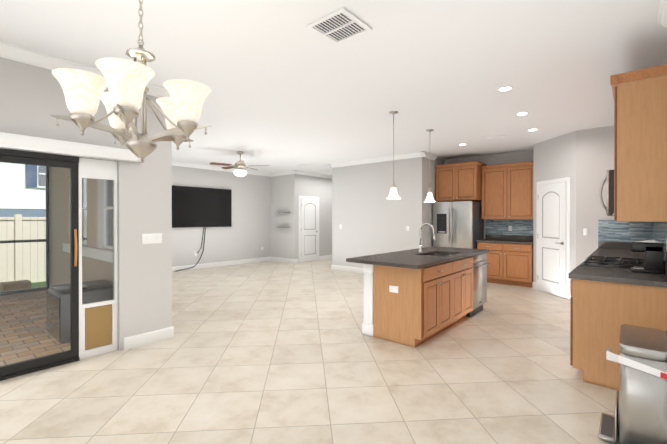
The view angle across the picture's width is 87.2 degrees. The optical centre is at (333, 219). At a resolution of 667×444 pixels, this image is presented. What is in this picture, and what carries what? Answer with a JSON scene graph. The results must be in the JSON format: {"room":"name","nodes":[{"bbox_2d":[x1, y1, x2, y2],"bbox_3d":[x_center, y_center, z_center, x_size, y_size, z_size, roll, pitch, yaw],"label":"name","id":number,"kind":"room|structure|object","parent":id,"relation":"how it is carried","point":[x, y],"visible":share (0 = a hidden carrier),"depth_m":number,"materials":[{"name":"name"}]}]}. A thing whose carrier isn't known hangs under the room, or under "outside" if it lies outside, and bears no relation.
{"room":"kitchen","nodes":[
{"label":"kitchen","id":0,"kind":"room"},
{"bbox_2d":[0,290,70,365],"bbox_3d":[-5.961,1.478,3.243,4.670,0.100,6.150,0,0,40],"label":"pavers","id":1,"kind":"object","parent":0,"point":[47,343],"depth_m":4.49,"materials":[{"name":"brown brick"}]},
{"bbox_2d":[0,166,49,295],"bbox_3d":[-5.968,0.136,3.231,4.670,2.585,6.130,0,0,40],"label":"screen enclosure","id":2,"kind":"object","parent":1,"relation":"on","point":[37,240],"depth_m":7.01,"materials":[{"name":"black metal"}]},
{"bbox_2d":[47,280,112,343],"bbox_3d":[-3.155,1.124,4.442,0.680,0.599,0.650,0,0,40],"label":"base cabinet","id":3,"kind":"object","parent":1,"relation":"on","point":[97,290],"depth_m":4.18,"materials":[{"name":"grey plastic"}]},
{"bbox_2d":[49,167,112,285],"bbox_3d":[-4.043,0.095,5.756,5.020,3.170,0.270,0,0,40],"label":"wall","id":4,"kind":"structure","parent":0,"point":[62,267],"depth_m":6.20,"materials":[{"name":"grey paint"}]},
{"bbox_2d":[82,178,112,248],"bbox_3d":[-3.628,-0.169,5.447,2.646,1.196,0.040,0,0,40],"label":"living room window","id":5,"kind":"structure","parent":4,"relation":"in","point":[109,217],"depth_m":5.25,"materials":[{"name":"white glass"}]},
{"bbox_2d":[0,57,171,350],"bbox_3d":[-2.966,-0.046,2.996,0.200,2.870,3.070,0,0,40],"label":"wall","id":6,"kind":"structure","parent":0,"point":[32,98],"depth_m":3.76,"materials":[{"name":"grey paint"}]},
{"bbox_2d":[0,149,117,380],"bbox_3d":[-3.014,0.391,2.906,0.156,1.995,2.165,0,0,40],"label":"sliding door","id":7,"kind":"structure","parent":6,"relation":"in","point":[94,330],"depth_m":3.45,"materials":[{"name":"black"}]},
{"bbox_2d":[0,162,113,366],"bbox_3d":[-3.000,0.392,2.942,0.066,1.778,2.036,0,0,40],"label":"window panel","id":8,"kind":"object","parent":7,"relation":"attached to","point":[42,240],"visible":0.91,"depth_m":3.26,"materials":[{"name":"clear glass"}]},
{"bbox_2d":[0,132,138,162],"bbox_3d":[-2.898,-0.670,2.837,0.103,0.110,2.520,0,0,40],"label":"headrail valance","id":9,"kind":"object","parent":6,"relation":"attached to","point":[17,141],"depth_m":3.24,"materials":[{"name":"white"}]},
{"bbox_2d":[0,41,170,97],"bbox_3d":[-2.818,-1.432,2.936,0.098,0.098,2.940,0,0,40],"label":"crown molding","id":10,"kind":"structure","parent":6,"relation":"attached to","point":[25,56],"depth_m":3.18,"materials":[{"name":"white wood"}]},
{"bbox_2d":[124,327,171,349],"bbox_3d":[-2.057,1.321,3.900,0.016,0.130,0.500,0,0,40],"label":"baseboard","id":11,"kind":"structure","parent":6,"relation":"attached to","point":[138,340],"depth_m":3.88,"materials":[{"name":"white wood"}]},
{"bbox_2d":[142,233,161,243],"bbox_3d":[-2.035,0.216,3.925,0.011,0.114,0.204,0,0,40],"label":"light switch","id":12,"kind":"object","parent":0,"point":[153,238],"depth_m":3.93,"materials":[{"name":"white plastic"}]},
{"bbox_2d":[172,257,269,271],"bbox_3d":[-3.894,1.303,9.479,0.016,0.130,5.580,0,0,40],"label":"baseboard","id":13,"kind":"structure","parent":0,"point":[216,264],"depth_m":10.16,"materials":[{"name":"white wood"}]},
{"bbox_2d":[172,161,269,176],"bbox_3d":[-3.863,-1.453,9.443,0.098,0.098,5.580,0,0,40],"label":"crown molding","id":14,"kind":"structure","parent":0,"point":[174,163],"depth_m":9.91,"materials":[{"name":"white wood"}]},
{"bbox_2d":[172,166,269,266],"bbox_3d":[-2.986,-0.071,10.704,0.200,2.870,9.030,0,0,40],"label":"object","id":15,"kind":"structure","parent":0,"point":[246,235],"depth_m":10.47,"materials":[{"name":"grey paint"}]},
{"bbox_2d":[175,228,205,271],"bbox_3d":[-3.858,0.797,9.484,0.058,1.131,0.880,0,0,40],"label":"cord","id":16,"kind":"object","parent":15,"relation":"attached to","point":[199,250],"visible":1,"depth_m":9.73,"materials":[{"name":"black plastic"}]},
{"bbox_2d":[172,185,231,227],"bbox_3d":[-3.666,-0.333,9.699,0.066,1.100,1.900,0,0,40],"label":"wall-mounted tv","id":17,"kind":"object","parent":15,"relation":"attached to","point":[200,207],"visible":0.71,"depth_m":9.66,"materials":[{"name":"black plastic"}]},
{"bbox_2d":[270,174,331,262],"bbox_3d":[-0.593,-0.076,12.461,1.160,2.870,3.250,0,0,40],"label":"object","id":18,"kind":"structure","parent":0,"point":[286,191],"depth_m":11.34,"materials":[{"name":"grey paint"}]},
{"bbox_2d":[299,196,318,262],"bbox_3d":[-0.784,0.308,11.330,0.018,2.108,0.936,0,0,40],"label":"door frame","id":19,"kind":"structure","parent":18,"relation":"attached to","point":[310,197],"depth_m":11.02,"materials":[{"name":"white wood"}]},
{"bbox_2d":[301,198,317,261],"bbox_3d":[-0.755,0.343,11.301,0.097,2.022,0.787,0,0,40],"label":"hall door","id":20,"kind":"structure","parent":19,"relation":"attached to","point":[309,229],"depth_m":11.29,"materials":[{"name":"white wood"}]},
{"bbox_2d":[0,258,619,443],"bbox_3d":[-0.282,1.438,6.514,9.760,0.120,12.300,0,0,40],"label":"floor","id":21,"kind":"structure","parent":0,"point":[270,352],"depth_m":3.04,"materials":[{"name":"beige tile"}]},
{"bbox_2d":[270,256,294,262],"bbox_3d":[-1.635,1.298,11.208,1.146,0.130,0.016,0,0,40],"label":"baseboard","id":22,"kind":"structure","parent":21,"relation":"on","point":[279,259],"depth_m":11.19,"materials":[{"name":"white wood"}]},
{"bbox_2d":[319,255,331,259],"bbox_3d":[0.218,1.293,12.509,0.016,0.130,2.130,0,0,40],"label":"baseboard","id":23,"kind":"structure","parent":21,"relation":"on","point":[326,256],"depth_m":11.92,"materials":[{"name":"white wood"}]},
{"bbox_2d":[332,265,363,272],"bbox_3d":[0.985,1.306,8.695,2.636,0.130,0.016,0,0,40],"label":"baseboard","id":24,"kind":"structure","parent":21,"relation":"on","point":[335,267],"depth_m":9.21,"materials":[{"name":"white wood"}]},
{"bbox_2d":[370,262,453,347],"bbox_3d":[0.988,0.947,4.248,0.626,0.875,0.856,0,0,40],"label":"base cabinet","id":25,"kind":"object","parent":21,"relation":"on","point":[414,298],"depth_m":3.95,"materials":[{"name":"brown wood"}]},
{"bbox_2d":[346,246,489,269],"bbox_3d":[1.278,0.487,4.797,0.940,0.040,2.380,0,0,40],"label":"countertop","id":26,"kind":"structure","parent":25,"relation":"on","point":[408,259],"depth_m":4.19,"materials":[{"name":"grey stone"}]},
{"bbox_2d":[419,223,435,252],"bbox_3d":[1.313,0.260,4.883,0.261,0.412,0.096,0,0,40],"label":"kitchen faucet","id":27,"kind":"object","parent":26,"relation":"on","point":[421,246],"visible":1,"depth_m":4.89,"materials":[{"name":"silver metal"}]},
{"bbox_2d":[433,201,483,248],"bbox_3d":[2.894,0.485,8.145,0.902,1.775,0.841,0,0,40],"label":"refrigerator","id":28,"kind":"object","parent":21,"relation":"on","point":[458,224],"visible":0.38,"depth_m":7.83,"materials":[{"name":"grey metal"}]},
{"bbox_2d":[454,270,472,323],"bbox_3d":[1.449,1.053,4.784,0.620,0.660,0.798,0,0,40],"label":"base cabinet","id":29,"kind":"object","parent":21,"relation":"on","point":[463,279],"depth_m":4.61,"materials":[{"name":"brown wood"}]},
{"bbox_2d":[466,253,489,316],"bbox_3d":[1.947,0.947,5.300,0.639,0.870,0.602,0,0,40],"label":"dishwasher","id":30,"kind":"object","parent":21,"relation":"on","point":[480,264],"visible":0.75,"depth_m":5.09,"materials":[{"name":"grey metal"}]},
{"bbox_2d":[476,219,532,287],"bbox_3d":[3.748,0.688,7.557,1.098,1.372,0.668,0,0,40],"label":"cabinet","id":31,"kind":"object","parent":21,"relation":"on","point":[508,243],"visible":0.81,"depth_m":7.41,"materials":[{"name":"brown wood"}]},
{"bbox_2d":[578,256,643,268],"bbox_3d":[2.963,0.892,3.676,0.712,0.929,0.758,0,0,40],"label":"gas range","id":32,"kind":"object","parent":21,"relation":"on","point":[605,262],"visible":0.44,"depth_m":3.58,"materials":[{"name":"black metal"}]},
{"bbox_2d":[570,280,666,390],"bbox_3d":[2.530,0.951,3.100,0.648,0.875,0.673,0,0,40],"label":"base cabinet","id":33,"kind":"object","parent":21,"relation":"on","point":[606,304],"depth_m":2.90,"materials":[{"name":"brown wood"}]},
{"bbox_2d":[588,248,643,261],"bbox_3d":[3.895,0.488,4.706,0.658,0.040,2.013,0,0,40],"label":"countertop","id":34,"kind":"structure","parent":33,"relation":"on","point":[606,252],"depth_m":4.79,"materials":[{"name":"grey stone"}]},
{"bbox_2d":[568,266,666,287],"bbox_3d":[2.518,0.493,3.093,0.658,0.040,0.697,0,0,40],"label":"countertop","id":35,"kind":"structure","parent":33,"relation":"on","point":[609,275],"depth_m":2.95,"materials":[{"name":"grey stone"}]},
{"bbox_2d":[631,239,663,273],"bbox_3d":[2.811,0.324,3.140,0.215,0.295,0.190,0,0,40],"label":"coffee maker","id":36,"kind":"object","parent":35,"relation":"on","point":[652,250],"visible":1,"depth_m":3.06,"materials":[{"name":"black plastic"}]},
{"bbox_2d":[598,324,666,443],"bbox_3d":[1.920,1.064,2.203,0.387,0.654,0.572,0,0,40],"label":"step trash can","id":37,"kind":"object","parent":21,"relation":"on","point":[640,416],"visible":0.98,"depth_m":2.02,"materials":[{"name":"grey metal"}]},
{"bbox_2d":[0,0,666,174],"bbox_3d":[-0.282,-1.552,6.505,9.760,0.120,12.300,0,0,40],"label":"ceiling","id":38,"kind":"structure","parent":0,"point":[290,90],"depth_m":3.33,"materials":[{"name":"white paint"}]},
{"bbox_2d":[50,0,210,162],"bbox_3d":[-0.967,-0.877,1.736,0.654,1.200,0.668,0,0,40],"label":"dining chandelier","id":39,"kind":"object","parent":38,"relation":"hanging from","point":[124,99],"visible":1,"depth_m":1.62,"materials":[{"name":"white glass"}]},
{"bbox_2d":[209,151,269,175],"bbox_3d":[-2.112,-1.097,7.798,1.219,0.800,1.262,0,0,40],"label":"room ceiling fan","id":40,"kind":"object","parent":38,"relation":"hanging from","point":[240,165],"visible":1,"depth_m":7.69,"materials":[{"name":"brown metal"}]},
{"bbox_2d":[270,170,291,176],"bbox_3d":[-1.641,-1.458,11.151,1.020,0.098,0.098,0,0,40],"label":"crown molding","id":41,"kind":"structure","parent":38,"relation":"attached to","point":[284,172],"depth_m":11.17,"materials":[{"name":"white wood"}]},
{"bbox_2d":[292,170,331,178],"bbox_3d":[-0.146,-1.461,12.011,0.098,0.098,3.348,0,0,40],"label":"crown molding","id":42,"kind":"structure","parent":38,"relation":"attached to","point":[293,171],"depth_m":11.33,"materials":[{"name":"white wood"}]},
{"bbox_2d":[306,7,371,44],"bbox_3d":[0.047,-1.472,2.687,0.360,0.015,0.360,0,0,40],"label":"ceiling vent","id":43,"kind":"object","parent":38,"relation":"in","point":[339,25],"visible":1,"depth_m":2.67,"materials":[{"name":"white metal"}]},
{"bbox_2d":[330,151,426,167],"bbox_3d":[0.990,-1.450,8.628,2.718,0.098,0.098,0,0,40],"label":"crown molding","id":44,"kind":"structure","parent":38,"relation":"attached to","point":[417,154],"depth_m":8.48,"materials":[{"name":"white wood"}]},
{"bbox_2d":[387,111,400,198],"bbox_3d":[0.834,-0.885,4.857,0.200,1.204,0.200,0,0,40],"label":"pendant light","id":45,"kind":"object","parent":38,"relation":"hanging from","point":[393,194],"visible":1,"depth_m":4.83,"materials":[{"name":"silver metal"}]},
{"bbox_2d":[424,129,435,201],"bbox_3d":[1.607,-0.888,5.840,0.200,1.204,0.200,0,0,40],"label":"pendant light","id":46,"kind":"object","parent":38,"relation":"hanging from","point":[429,198],"visible":1,"depth_m":5.80,"materials":[{"name":"white glass"}]},
{"bbox_2d":[424,152,437,159],"bbox_3d":[2.232,-1.448,8.066,0.098,0.098,0.620,0,0,40],"label":"crown molding","id":47,"kind":"structure","parent":38,"relation":"attached to","point":[429,156],"depth_m":8.08,"materials":[{"name":"white"}]},
{"bbox_2d":[487,135,506,138],"bbox_3d":[2.946,-1.483,6.313,0.300,0.015,0.120,0,0,40],"label":"ceiling vent","id":48,"kind":"object","parent":38,"relation":"in","point":[500,136],"visible":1,"depth_m":6.32,"materials":[{"name":"white"}]},
{"bbox_2d":[497,86,513,91],"bbox_3d":[1.946,-1.479,3.971,0.168,0.009,0.168,0,0,-4],"label":"recessed light","id":49,"kind":"object","parent":38,"relation":"in","point":[504,88],"depth_m":3.96,"materials":[{"name":"white"}]},
{"bbox_2d":[515,112,528,115],"bbox_3d":[2.651,-1.482,4.921,0.168,0.009,0.168,0,0,31],"label":"recessed light","id":50,"kind":"object","parent":38,"relation":"in","point":[520,113],"depth_m":4.91,"materials":[{"name":"white"}]},
{"bbox_2d":[658,0,666,27],"bbox_3d":[0.925,-1.425,0.787,0.098,0.098,4.770,0,0,40],"label":"crown molding","id":51,"kind":"structure","parent":38,"relation":"attached to","point":[662,17],"depth_m":2.48,"materials":[{"name":"white wood"}]},
{"bbox_2d":[332,157,444,267],"bbox_3d":[2.096,-0.069,10.027,2.650,2.870,3.460,0,0,40],"label":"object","id":52,"kind":"structure","parent":0,"point":[369,217],"depth_m":8.56,"materials":[{"name":"grey paint"}]},
{"bbox_2d":[445,150,533,238],"bbox_3d":[4.970,-0.063,8.403,3.830,2.870,2.200,0,0,40],"label":"wall","id":53,"kind":"structure","parent":0,"point":[511,157],"depth_m":7.98,"materials":[{"name":"grey paint"}]},
{"bbox_2d":[435,161,482,200],"bbox_3d":[2.985,-0.853,8.244,0.946,0.850,0.606,0,0,40],"label":"upper cabinet","id":54,"kind":"object","parent":53,"relation":"attached to","point":[453,183],"depth_m":7.97,"materials":[{"name":"brown wood"}]},
{"bbox_2d":[479,161,533,218],"bbox_3d":[3.851,-0.597,7.676,1.070,1.198,0.346,0,0,40],"label":"upper cabinet","id":55,"kind":"object","parent":53,"relation":"attached to","point":[499,191],"depth_m":7.54,"materials":[{"name":"brown wood"}]},
{"bbox_2d":[533,126,613,291],"bbox_3d":[4.596,-0.057,6.355,1.740,2.870,1.400,0,0,40],"label":"wall","id":56,"kind":"structure","parent":0,"point":[583,159],"depth_m":5.84,"materials":[{"name":"grey paint"}]},
{"bbox_2d":[537,182,566,297],"bbox_3d":[4.005,0.359,6.435,0.538,2.022,0.527,0,0,40],"label":"pantry door","id":57,"kind":"structure","parent":56,"relation":"in","point":[552,239],"depth_m":6.38,"materials":[{"name":"white wood"}]},
{"bbox_2d":[536,177,570,299],"bbox_3d":[4.020,0.324,6.432,0.018,2.108,0.866,0,0,-5],"label":"door frame","id":58,"kind":"structure","parent":56,"relation":"attached to","point":[567,179],"depth_m":6.05,"materials":[{"name":"white wood"}]},
{"bbox_2d":[598,240,630,247],"bbox_3d":[4.535,0.413,5.471,0.638,0.103,0.019,0,0,40],"label":"backsplash","id":59,"kind":"structure","parent":56,"relation":"attached to","point":[601,243],"depth_m":5.57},
{"bbox_2d":[664,260,666,275],"bbox_3d":[3.663,0.417,3.942,0.020,0.103,3.476,0,0,40],"label":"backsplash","id":60,"kind":"structure","parent":56,"relation":"attached to","point":[665,261],"depth_m":3.00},
{"bbox_2d":[583,229,588,235],"bbox_3d":[4.175,0.210,5.788,0.075,0.115,0.011,0,0,40],"label":"outlet","id":61,"kind":"object","parent":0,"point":[585,231],"depth_m":5.78,"materials":[{"name":"white plastic"}]},
{"bbox_3d":[3.288,-0.047,3.330,0.200,2.870,12.100,0,0,40],"label":"wall","id":62,"kind":"structure","parent":0,"visible":0},
{"bbox_2d":[599,170,613,215],"bbox_3d":[3.054,-0.260,3.595,0.494,0.445,0.754,0,0,40],"label":"microwave","id":63,"kind":"object","parent":62,"relation":"attached to","point":[609,178],"visible":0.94,"depth_m":3.41,"materials":[{"name":"silver plastic"}]},
{"bbox_2d":[610,64,666,221],"bbox_3d":[2.679,-0.582,3.044,0.353,1.198,0.688,0,0,40],"label":"upper cabinet","id":64,"kind":"object","parent":62,"relation":"attached to","point":[640,149],"depth_m":2.79,"materials":[{"name":"brown wood"}]},
{"label":"outside","id":65,"kind":"structure","parent":0,"visible":0},
{"bbox_2d":[31,281,45,287],"bbox_3d":[-5.115,1.743,17.149,90.000,0.200,100.000,0,0,40],"label":"grass","id":66,"kind":"structure","parent":65,"point":[36,284],"depth_m":8.97,"materials":[{"name":"green plant"}]},
{"bbox_2d":[0,280,30,291],"bbox_3d":[-6.859,1.514,7.559,0.400,0.320,0.450,0,0,40],"label":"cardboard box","id":67,"kind":"object","parent":66,"relation":"on","point":[10,285],"depth_m":7.46,"materials":[{"name":"brown"}]},
{"bbox_2d":[0,214,45,282],"bbox_3d":[-10.315,0.778,6.465,0.140,1.800,21.000,0,0,40],"label":"vinyl fence","id":68,"kind":"object","parent":66,"relation":"on","point":[17,258],"depth_m":9.08,"materials":[{"name":"white plastic"}]},
{"bbox_2d":[0,162,45,216],"bbox_3d":[-17.692,-1.749,14.727,9.200,6.800,19.200,0,0,40],"label":"neighbor house","id":69,"kind":"structure","parent":66,"relation":"on","point":[16,182],"depth_m":14.36,"materials":[{"name":"white paint"}]}
]}

